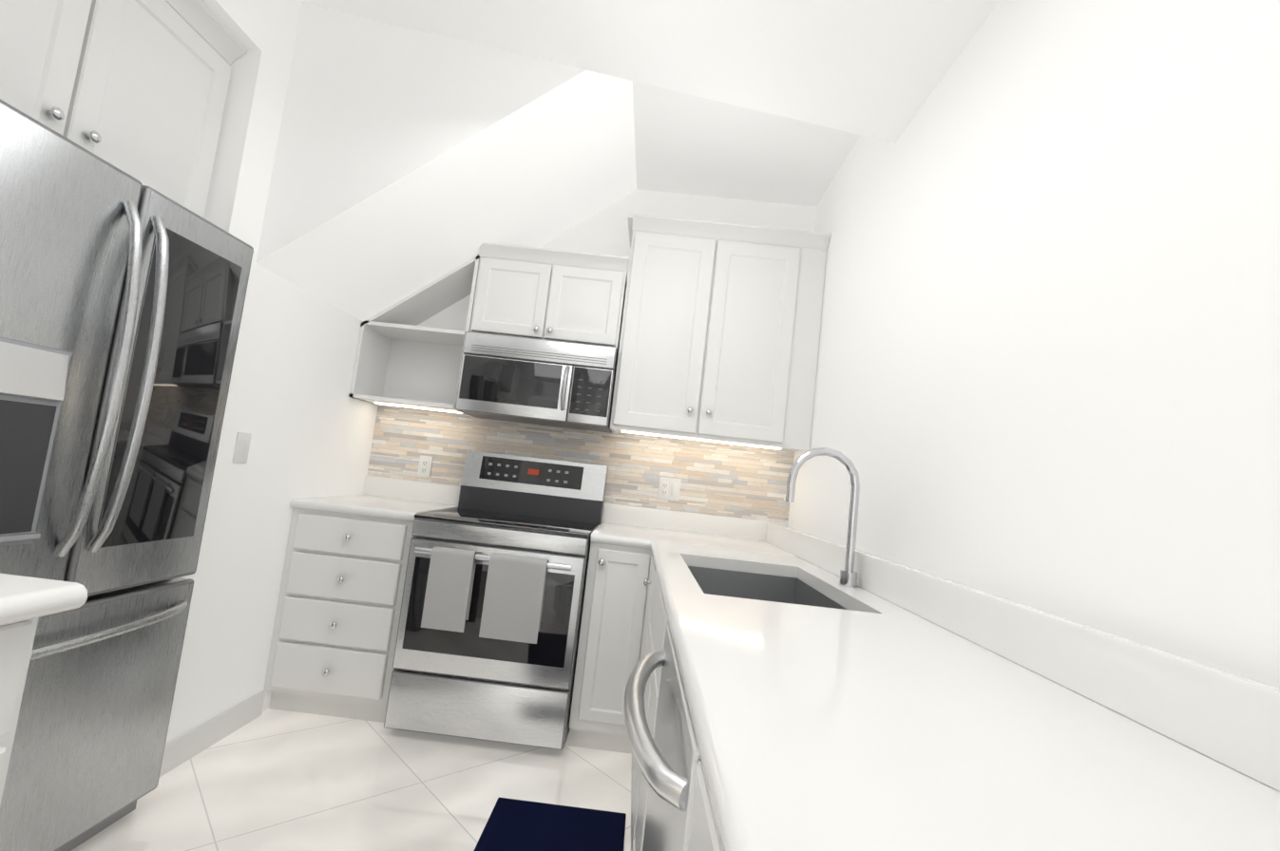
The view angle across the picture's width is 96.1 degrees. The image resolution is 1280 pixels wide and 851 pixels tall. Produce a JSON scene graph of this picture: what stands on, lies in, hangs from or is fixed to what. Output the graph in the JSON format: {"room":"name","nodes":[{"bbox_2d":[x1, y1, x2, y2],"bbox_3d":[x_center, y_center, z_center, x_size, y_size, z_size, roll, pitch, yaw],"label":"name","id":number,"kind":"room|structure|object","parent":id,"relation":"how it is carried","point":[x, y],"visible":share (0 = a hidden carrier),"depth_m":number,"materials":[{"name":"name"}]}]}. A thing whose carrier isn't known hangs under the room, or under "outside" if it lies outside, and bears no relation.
{"room":"kitchen","nodes":[
{"label":"kitchen","id":0,"kind":"room"},
{"bbox_2d":[165,0,378,744],"bbox_3d":[-1.929,-0.510,0.643,0.920,3.040,5.390,6,-5,1],"label":"wall","id":1,"kind":"structure","parent":0,"point":[300,414],"depth_m":2.21,"materials":[{"name":"white paint"}]},
{"bbox_2d":[0,0,247,217],"bbox_3d":[-1.636,-1.039,1.554,0.401,0.715,0.917,6,-5,1],"label":"upper cabinet","id":2,"kind":"object","parent":1,"relation":"attached to","point":[137,89],"visible":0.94,"depth_m":1.66,"materials":[{"name":"white paint"}]},
{"bbox_2d":[159,690,265,777],"bbox_3d":[-1.634,0.967,0.186,0.014,0.100,4.520,6,-5,1],"label":"baseboard","id":3,"kind":"structure","parent":1,"relation":"attached to","point":[183,748],"depth_m":2.14,"materials":[{"name":"white paint"}]},
{"bbox_2d":[232,432,251,463],"bbox_3d":[-1.490,0.084,2.158,0.008,0.115,0.072,6,-5,1],"label":"switch plate","id":4,"kind":"object","parent":1,"relation":"attached to","point":[241,448],"visible":1,"depth_m":2.15,"materials":[{"name":"white plastic"}]},
{"bbox_2d":[71,708,631,850],"bbox_3d":[-0.927,1.174,0.473,3.450,0.100,5.450,6,-5,1],"label":"floor","id":5,"kind":"structure","parent":0,"point":[273,780],"depth_m":2.00,"materials":[{"name":"tile"}]},
{"bbox_2d":[0,573,87,805],"bbox_3d":[-1.244,0.563,0.366,0.689,1.018,0.995,6,-5,1],"label":"base cabinet","id":6,"kind":"object","parent":5,"relation":"on","point":[26,602],"visible":1,"depth_m":0.84,"materials":[{"name":"white paint"}]},
{"bbox_2d":[0,98,253,850],"bbox_3d":[-1.723,0.218,1.429,0.852,1.785,0.815,6,-5,1],"label":"fridge","id":7,"kind":"object","parent":5,"relation":"on","point":[123,294],"visible":0.96,"depth_m":1.44,"materials":[{"name":"silver metal"}]},
{"bbox_2d":[263,504,414,723],"bbox_3d":[-1.286,0.849,2.769,0.545,0.874,0.642,6,-5,1],"label":"base cabinet","id":8,"kind":"object","parent":5,"relation":"on","point":[334,640],"depth_m":2.46,"materials":[{"name":"white paint"}]},
{"bbox_2d":[289,493,458,519],"bbox_3d":[-1.236,0.395,2.806,0.548,0.040,0.654,6,-5,1],"label":"countertop","id":9,"kind":"structure","parent":8,"relation":"on","point":[375,506],"depth_m":2.60,"materials":[{"name":"white stone"}]},
{"bbox_2d":[383,450,608,749],"bbox_3d":[-0.619,0.746,2.694,0.748,1.215,0.728,6,-5,1],"label":"range","id":10,"kind":"object","parent":5,"relation":"on","point":[487,640],"visible":1,"depth_m":2.38,"materials":[{"name":"silver metal"}]},
{"bbox_2d":[473,798,626,850],"bbox_3d":[-0.279,1.290,1.573,0.450,0.010,0.880,6,-5,1],"label":"rug","id":11,"kind":"object","parent":5,"relation":"on","point":[512,825],"visible":1,"depth_m":1.87,"materials":[{"name":"blue fabric"}]},
{"bbox_2d":[568,538,647,753],"bbox_3d":[-0.106,0.980,2.740,0.303,0.874,0.642,6,-5,1],"label":"base cabinet","id":12,"kind":"object","parent":5,"relation":"on","point":[613,601],"depth_m":2.43,"materials":[{"name":"white paint"}]},
{"bbox_2d":[591,523,821,565],"bbox_3d":[0.284,0.564,2.769,0.985,0.040,0.654,6,-5,1],"label":"countertop","id":13,"kind":"structure","parent":12,"relation":"on","point":[607,532],"depth_m":2.65,"materials":[{"name":"white stone"}]},
{"bbox_2d":[650,538,1279,850],"bbox_3d":[0.381,0.407,0.910,0.723,0.040,3.155,6,-5,1],"label":"countertop","id":14,"kind":"structure","parent":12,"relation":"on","point":[777,725],"depth_m":0.67,"materials":[{"name":"white stone"}]},
{"bbox_2d":[628,611,650,850],"bbox_3d":[0.315,1.026,1.682,0.655,0.687,0.805,6,-5,1],"label":"base cabinet","id":15,"kind":"object","parent":5,"relation":"on","point":[643,688],"depth_m":1.49,"materials":[{"name":"white paint"}]},
{"bbox_2d":[635,713,650,850],"bbox_3d":[0.348,0.871,0.977,0.686,0.874,0.698,6,-5,1],"label":"base cabinet","id":16,"kind":"object","parent":5,"relation":"on","point":[643,825],"depth_m":1.22,"materials":[{"name":"white paint"}]},
{"bbox_2d":[624,546,833,753],"bbox_3d":[0.319,0.983,2.248,0.645,0.874,0.386,6,-5,1],"label":"base cabinet","id":17,"kind":"object","parent":5,"relation":"on","point":[761,583],"depth_m":2.10,"materials":[{"name":"white paint"}]},
{"bbox_2d":[255,2,636,320],"bbox_3d":[-0.766,-1.078,2.773,1.402,1.394,1.220,6,-5,1],"label":"wall","id":18,"kind":"structure","parent":0,"point":[408,162],"depth_m":2.21,"materials":[{"name":"white paint"}]},
{"bbox_2d":[367,189,815,524],"bbox_3d":[-0.291,-0.096,3.228,2.540,3.050,0.120,6,-5,1],"label":"wall","id":19,"kind":"structure","parent":0,"point":[605,231],"depth_m":3.26,"materials":[{"name":"white paint"}]},
{"bbox_2d":[417,455,432,477],"bbox_3d":[-1.174,0.223,3.138,0.070,0.115,0.009,6,-5,1],"label":"electrical outlet","id":20,"kind":"object","parent":19,"relation":"attached to","point":[425,466],"visible":1,"depth_m":3.13,"materials":[{"name":"white plastic"}]},
{"bbox_2d":[362,476,787,542],"bbox_3d":[-0.355,0.449,3.099,2.296,0.103,0.019,6,-5,1],"label":"backsplash","id":21,"kind":"structure","parent":19,"relation":"attached to","point":[772,532],"depth_m":3.08,"materials":[{"name":"white stone"}]},
{"bbox_2d":[366,404,794,523],"bbox_3d":[-0.326,0.205,3.136,2.298,0.390,0.007,6,-5,1],"label":"backsplash","id":22,"kind":"structure","parent":19,"relation":"attached to","point":[735,481],"depth_m":3.13,"materials":[{"name":"tile"}]},
{"bbox_2d":[349,212,831,451],"bbox_3d":[-0.248,-0.528,3.019,2.292,1.083,0.368,6,-5,1],"label":"upper cabinet","id":23,"kind":"object","parent":19,"relation":"attached to","point":[710,331],"visible":0.96,"depth_m":2.87,"materials":[{"name":"white paint"}]},
{"bbox_2d":[455,331,618,433],"bbox_3d":[-0.505,-0.214,2.965,0.748,0.394,0.423,6,-5,1],"label":"microwave","id":24,"kind":"object","parent":23,"relation":"attached to","point":[543,382],"visible":1,"depth_m":2.80,"materials":[{"name":"silver metal"}]},
{"bbox_2d":[657,477,681,501],"bbox_3d":[0.159,0.343,3.106,0.115,0.120,0.011,6,-5,1],"label":"electrical outlet","id":25,"kind":"object","parent":19,"relation":"attached to","point":[669,488],"visible":1,"depth_m":3.10,"materials":[{"name":"white plastic"}]},
{"bbox_2d":[300,0,999,142],"bbox_3d":[-0.196,-1.651,0.111,2.540,0.611,4.170,6,-5,1],"label":"ceiling","id":26,"kind":"structure","parent":0,"point":[879,69],"depth_m":1.92,"materials":[{"name":"white paint"}]},
{"bbox_2d":[632,80,859,207],"bbox_3d":[0.557,-1.479,2.791,1.138,0.300,1.220,6,-5,1],"label":"ceiling","id":27,"kind":"structure","parent":0,"point":[688,143],"depth_m":2.79,"materials":[{"name":"white paint"}]},
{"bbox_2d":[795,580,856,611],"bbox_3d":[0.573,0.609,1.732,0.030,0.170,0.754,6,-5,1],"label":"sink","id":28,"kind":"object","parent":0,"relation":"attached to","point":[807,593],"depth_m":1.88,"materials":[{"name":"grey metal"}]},
{"bbox_2d":[787,0,1279,688],"bbox_3d":[0.874,-0.205,0.574,0.120,3.050,5.390,6,-5,1],"label":"wall","id":29,"kind":"structure","parent":0,"point":[1048,369],"depth_m":1.09,"materials":[{"name":"white paint"}]}
]}

